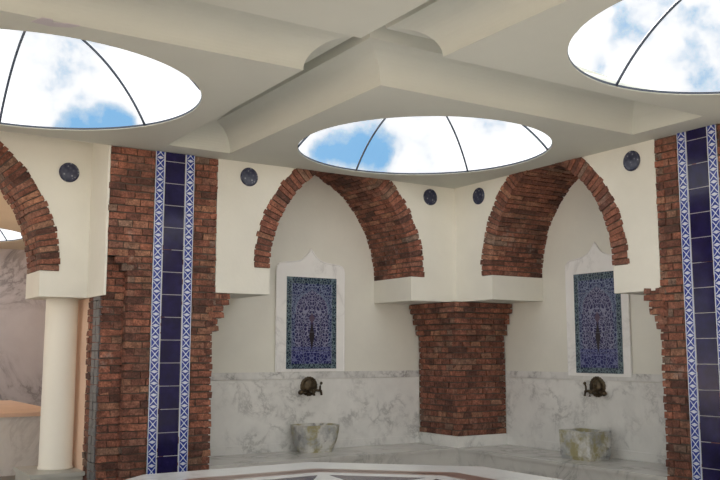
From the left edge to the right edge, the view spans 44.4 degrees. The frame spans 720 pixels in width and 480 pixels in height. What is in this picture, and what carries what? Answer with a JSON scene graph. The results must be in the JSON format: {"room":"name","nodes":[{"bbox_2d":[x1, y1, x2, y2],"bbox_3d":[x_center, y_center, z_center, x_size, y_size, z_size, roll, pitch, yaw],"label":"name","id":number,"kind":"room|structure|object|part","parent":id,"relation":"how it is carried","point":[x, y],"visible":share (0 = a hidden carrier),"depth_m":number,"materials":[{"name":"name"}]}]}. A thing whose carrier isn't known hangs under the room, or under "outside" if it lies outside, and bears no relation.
{"room":"spa","nodes":[
{"label":"spa","id":0,"kind":"room"},
{"bbox_2d":[0,475,14,479],"bbox_3d":[-2.883,2.625,7.627,12.370,0.120,21.750,5,-9,-32],"label":"floor","id":1,"kind":"structure","parent":0,"point":[1,477],"depth_m":11.26,"materials":[{"name":"stone"}]},
{"bbox_2d":[0,400,40,475],"bbox_3d":[-7.286,2.682,11.671,5.700,0.800,3.430,5,-9,-32],"label":"stone ledge","id":2,"kind":"object","parent":1,"relation":"on","point":[19,421],"visible":0.6,"depth_m":11.54,"materials":[{"name":"stone"}]},
{"bbox_2d":[13,298,84,479],"bbox_3d":[-3.214,1.684,9.187,0.535,2.145,0.770,5,-9,-32],"label":"column","id":3,"kind":"structure","parent":1,"relation":"on","point":[61,314],"depth_m":9.15,"materials":[{"name":"paint"}]},
{"bbox_2d":[208,442,457,469],"bbox_3d":[-0.391,2.695,10.283,3.280,0.420,0.831,5,-9,-32],"label":"bench","id":4,"kind":"object","parent":1,"relation":"on","point":[418,453],"visible":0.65,"depth_m":10.24,"materials":[{"name":"white stone"}]},
{"bbox_2d":[291,423,338,452],"bbox_3d":[-0.534,2.347,10.459,0.546,0.314,0.405,5,-9,-32],"label":"basin","id":5,"kind":"object","parent":4,"relation":"on","point":[307,437],"visible":1,"depth_m":10.30,"materials":[{"name":"stone"}]},
{"bbox_2d":[126,462,561,479],"bbox_3d":[-0.096,2.083,6.128,3.850,0.572,3.850,5,-9,-32],"label":"platform","id":6,"kind":"object","parent":1,"relation":"on","point":[305,470],"visible":1,"depth_m":7.46,"materials":[{"name":"white stone"}]},
{"bbox_2d":[458,444,669,479],"bbox_3d":[2.384,2.626,9.748,0.831,0.420,3.100,5,-9,-32],"label":"bench","id":7,"kind":"object","parent":1,"relation":"on","point":[521,459],"visible":0.76,"depth_m":9.57,"materials":[{"name":"white stone"}]},
{"bbox_2d":[559,428,610,461],"bbox_3d":[2.482,2.256,9.727,0.374,0.309,0.455,5,-9,-32],"label":"basin","id":8,"kind":"object","parent":7,"relation":"on","point":[582,444],"visible":1,"depth_m":9.58,"materials":[{"name":"stone"}]},
{"bbox_2d":[0,249,45,405],"bbox_3d":[-9.614,1.794,16.048,9.550,3.678,0.200,5,-9,-32],"label":"wall","id":9,"kind":"structure","parent":0,"point":[22,320],"depth_m":17.72,"materials":[{"name":"stone"}]},
{"bbox_2d":[72,298,89,470],"bbox_3d":[-4.161,1.531,14.003,3.000,3.678,9.560,5,-9,-32],"label":"wall","id":10,"kind":"structure","parent":0,"point":[83,305],"depth_m":9.30,"materials":[{"name":"beige paint"}]},
{"bbox_2d":[82,146,229,479],"bbox_3d":[-2.211,0.952,9.413,1.350,3.654,0.975,5,-9,-32],"label":"brick pier","id":11,"kind":"object","parent":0,"point":[148,410],"visible":1,"depth_m":8.96,"materials":[{"name":"brown brick"}]},
{"bbox_2d":[0,131,455,304],"bbox_3d":[-3.809,0.679,8.566,11.150,3.980,1.200,5,-9,-32],"label":"wall","id":12,"kind":"structure","parent":0,"point":[240,208],"depth_m":9.45,"materials":[{"name":"white paint"}]},
{"bbox_2d":[0,141,59,273],"bbox_3d":[-4.226,-0.488,8.799,2.349,1.535,0.631,5,-9,-32],"label":"brick arch","id":13,"kind":"object","parent":12,"relation":"attached to","point":[17,185],"visible":0.98,"depth_m":9.03,"materials":[{"name":"brown brick"}]},
{"bbox_2d":[59,163,78,181],"bbox_3d":[-3.043,-0.708,9.229,0.208,0.208,0.020,5,-9,-32],"label":"tile medallion","id":14,"kind":"object","parent":12,"relation":"attached to","point":[68,172],"visible":1,"depth_m":9.22,"materials":[{"name":"blue tile"}]},
{"bbox_2d":[240,168,257,185],"bbox_3d":[-1.216,-0.694,9.690,0.208,0.208,0.020,5,-9,-32],"label":"tile medallion","id":15,"kind":"object","parent":12,"relation":"attached to","point":[249,177],"visible":1,"depth_m":9.68,"materials":[{"name":"blue tile"}]},
{"bbox_2d":[254,168,424,280],"bbox_3d":[-0.405,-0.267,10.657,2.340,1.390,0.852,5,-9,-32],"label":"brick arch","id":16,"kind":"object","parent":12,"relation":"attached to","point":[382,213],"visible":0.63,"depth_m":10.82,"materials":[{"name":"brown brick"}]},
{"bbox_2d":[423,189,436,204],"bbox_3d":[0.882,-0.537,11.027,0.208,0.208,0.020,5,-9,-32],"label":"tile medallion","id":17,"kind":"object","parent":12,"relation":"attached to","point":[430,196],"visible":1,"depth_m":11.01,"materials":[{"name":"blue tile"}]},
{"bbox_2d":[210,175,420,431],"bbox_3d":[-0.502,1.020,11.046,4.920,3.937,0.200,5,-9,-32],"label":"wall","id":18,"kind":"structure","parent":0,"point":[378,337],"depth_m":11.13,"materials":[{"name":"white paint"}]},
{"bbox_2d":[275,249,344,371],"bbox_3d":[-0.607,0.857,10.856,0.972,1.508,0.038,5,-9,-32],"label":"tile mural","id":19,"kind":"object","parent":18,"relation":"attached to","point":[310,291],"visible":1,"depth_m":10.82,"materials":[{"name":"stone"}]},
{"bbox_2d":[298,376,322,395],"bbox_3d":[-0.588,1.770,10.657,0.335,0.238,0.156,5,-9,-32],"label":"tap","id":20,"kind":"object","parent":18,"relation":"attached to","point":[308,386],"visible":1,"depth_m":10.68,"materials":[{"name":"brown metal"}]},
{"bbox_3d":[-0.689,1.835,10.614,0.059,0.062,0.131,-7,-10,44],"label":"knob","id":21,"kind":"part","parent":20,"relation":"part of","materials":[{"name":"brown metal"}]},
{"bbox_3d":[-0.610,1.775,10.698,0.238,0.238,0.062,5,-9,-32],"label":"plate","id":22,"kind":"part","parent":20,"relation":"part of","materials":[{"name":"brown metal"}]},
{"bbox_2d":[208,377,418,447],"bbox_3d":[-0.619,2.112,10.698,3.300,0.841,0.020,5,-9,-32],"label":"marble wall panel","id":23,"kind":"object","parent":18,"relation":"attached to","point":[243,412],"depth_m":10.70,"materials":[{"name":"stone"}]},
{"bbox_2d":[208,435,418,456],"bbox_3d":[-0.610,2.480,10.636,3.300,0.095,0.015,5,-9,-32],"label":"baseboard","id":24,"kind":"structure","parent":18,"relation":"attached to","point":[280,447],"depth_m":10.49,"materials":[{"name":"stone"}]},
{"bbox_2d":[209,370,418,379],"bbox_3d":[-0.618,1.649,10.755,3.300,0.084,0.026,5,-9,-32],"label":"trim","id":25,"kind":"structure","parent":18,"relation":"attached to","point":[408,373],"depth_m":10.76,"materials":[{"name":"stone"}]},
{"bbox_2d":[0,0,719,249],"bbox_3d":[-2.829,-1.292,8.046,12.370,0.440,21.550,5,-9,-32],"label":"ceiling","id":26,"kind":"structure","parent":0,"point":[270,75],"depth_m":6.99,"materials":[{"name":"paint"}]},
{"bbox_2d":[0,229,21,241],"bbox_3d":[-7.250,-0.452,15.471,2.750,0.659,2.750,5,-9,-32],"label":"window","id":27,"kind":"structure","parent":26,"relation":"attached to","point":[0,229],"depth_m":16.52,"materials":[{"name":"grey metal"}]},
{"bbox_2d":[32,17,79,27],"bbox_3d":[-1.936,-1.379,5.619,0.280,0.006,0.125,5,-9,-32],"label":"flake","id":28,"kind":"object","parent":26,"relation":"attached to","point":[44,21],"visible":1,"depth_m":5.61,"materials":[{"name":"paint"}]},
{"bbox_2d":[0,31,201,129],"bbox_3d":[-2.603,-1.536,7.050,2.750,0.659,2.750,5,-9,-32],"label":"window","id":29,"kind":"structure","parent":26,"relation":"attached to","point":[24,32],"depth_m":7.99,"materials":[{"name":"grey metal"}]},
{"bbox_3d":[-2.603,-1.218,7.009,2.750,0.018,2.750,5,-9,-32],"label":"frame","id":30,"kind":"part","parent":29,"relation":"part of","materials":[{"name":"grey metal"}]},
{"bbox_2d":[298,116,551,174],"bbox_3d":[0.657,-1.265,9.155,2.700,0.659,2.700,5,-9,-32],"label":"window","id":31,"kind":"structure","parent":26,"relation":"attached to","point":[383,120],"depth_m":10.00,"materials":[{"name":"grey metal"}]},
{"bbox_3d":[0.657,-0.947,9.114,2.700,0.018,2.700,5,-9,-32],"label":"frame","id":32,"kind":"part","parent":31,"relation":"part of","materials":[{"name":"grey metal"}]},
{"bbox_2d":[568,0,719,93],"bbox_3d":[2.741,-1.683,5.908,2.750,0.659,2.750,5,-9,-32],"label":"window","id":33,"kind":"structure","parent":26,"relation":"attached to","point":[677,2],"depth_m":6.87,"materials":[{"name":"grey metal"}]},
{"bbox_3d":[2.741,-1.365,5.867,2.750,0.018,2.750,5,-9,-32],"label":"frame","id":34,"kind":"part","parent":33,"relation":"part of","materials":[{"name":"grey metal"}]},
{"bbox_2d":[409,301,511,447],"bbox_3d":[1.306,1.725,11.399,0.967,1.788,0.954,5,-9,-32],"label":"brick pier","id":35,"kind":"object","parent":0,"point":[462,363],"visible":1,"depth_m":11.18,"materials":[{"name":"brick"}]},
{"bbox_2d":[454,139,662,303],"bbox_3d":[2.172,-0.146,10.449,0.820,1.747,3.935,5,-9,-32],"label":"wall","id":36,"kind":"structure","parent":0,"point":[634,193],"depth_m":9.11,"materials":[{"name":"white paint"}]},
{"bbox_2d":[473,188,484,204],"bbox_3d":[1.455,-0.540,10.842,0.020,0.208,0.208,5,-9,-32],"label":"tile medallion","id":37,"kind":"object","parent":36,"relation":"attached to","point":[478,195],"visible":1,"depth_m":10.82,"materials":[{"name":"blue tile"}]},
{"bbox_2d":[480,157,629,277],"bbox_3d":[2.425,-0.337,10.065,0.850,1.467,2.271,5,-9,-32],"label":"brick arch","id":38,"kind":"object","parent":36,"relation":"attached to","point":[525,206],"visible":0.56,"depth_m":10.56,"materials":[{"name":"brown brick"}]},
{"bbox_2d":[623,151,639,170],"bbox_3d":[2.730,-0.796,8.872,0.020,0.208,0.208,5,-9,-32],"label":"tile medallion","id":39,"kind":"object","parent":36,"relation":"attached to","point":[631,161],"visible":1,"depth_m":8.86,"materials":[{"name":"blue tile"}]},
{"bbox_2d":[503,179,664,432],"bbox_3d":[2.813,0.898,10.260,0.200,3.978,4.720,5,-9,-32],"label":"wall","id":40,"kind":"structure","parent":0,"point":[535,339],"depth_m":10.69,"materials":[{"name":"white paint"}]},
{"bbox_2d":[505,371,664,382],"bbox_3d":[2.729,1.564,10.095,0.026,0.084,3.120,5,-9,-32],"label":"trim","id":41,"kind":"structure","parent":40,"relation":"attached to","point":[513,374],"depth_m":10.40,"materials":[{"name":"stone"}]},
{"bbox_2d":[506,378,667,454],"bbox_3d":[2.731,2.027,10.037,0.020,0.841,3.120,5,-9,-32],"label":"marble wall panel","id":42,"kind":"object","parent":40,"relation":"attached to","point":[536,409],"depth_m":10.19,"materials":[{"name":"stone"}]},
{"bbox_2d":[507,437,666,463],"bbox_3d":[2.717,2.396,9.980,0.015,0.095,3.120,5,-9,-32],"label":"baseboard","id":43,"kind":"structure","parent":40,"relation":"attached to","point":[615,453],"depth_m":9.79,"materials":[{"name":"stone"}]},
{"bbox_2d":[583,376,606,396],"bbox_3d":[2.657,1.672,10.036,0.156,0.238,0.336,5,-9,-32],"label":"tap","id":44,"kind":"object","parent":40,"relation":"attached to","point":[597,387],"visible":1,"depth_m":10.03,"materials":[{"name":"brown metal"}]},
{"bbox_3d":[2.643,1.734,10.024,0.128,0.093,0.055,5,-9,-32],"label":"spout","id":45,"kind":"part","parent":44,"relation":"part of","materials":[{"name":"brown metal"}]},
{"bbox_3d":[2.741,1.732,9.956,0.060,0.062,0.131,1,-7,-8],"label":"knob","id":46,"kind":"part","parent":44,"relation":"part of","materials":[{"name":"brown metal"}]},
{"bbox_2d":[565,242,632,376],"bbox_3d":[2.735,0.789,10.174,0.038,1.548,0.949,5,-9,-32],"label":"tile mural","id":47,"kind":"object","parent":40,"relation":"attached to","point":[599,343],"visible":0.88,"depth_m":10.15,"materials":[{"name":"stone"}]},
{"bbox_2d":[643,124,719,479],"bbox_3d":[3.491,0.819,8.375,0.982,3.654,1.166,5,-9,-32],"label":"brick pier","id":48,"kind":"object","parent":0,"point":[686,305],"visible":1,"depth_m":8.18,"materials":[{"name":"brown brick"}]}
]}

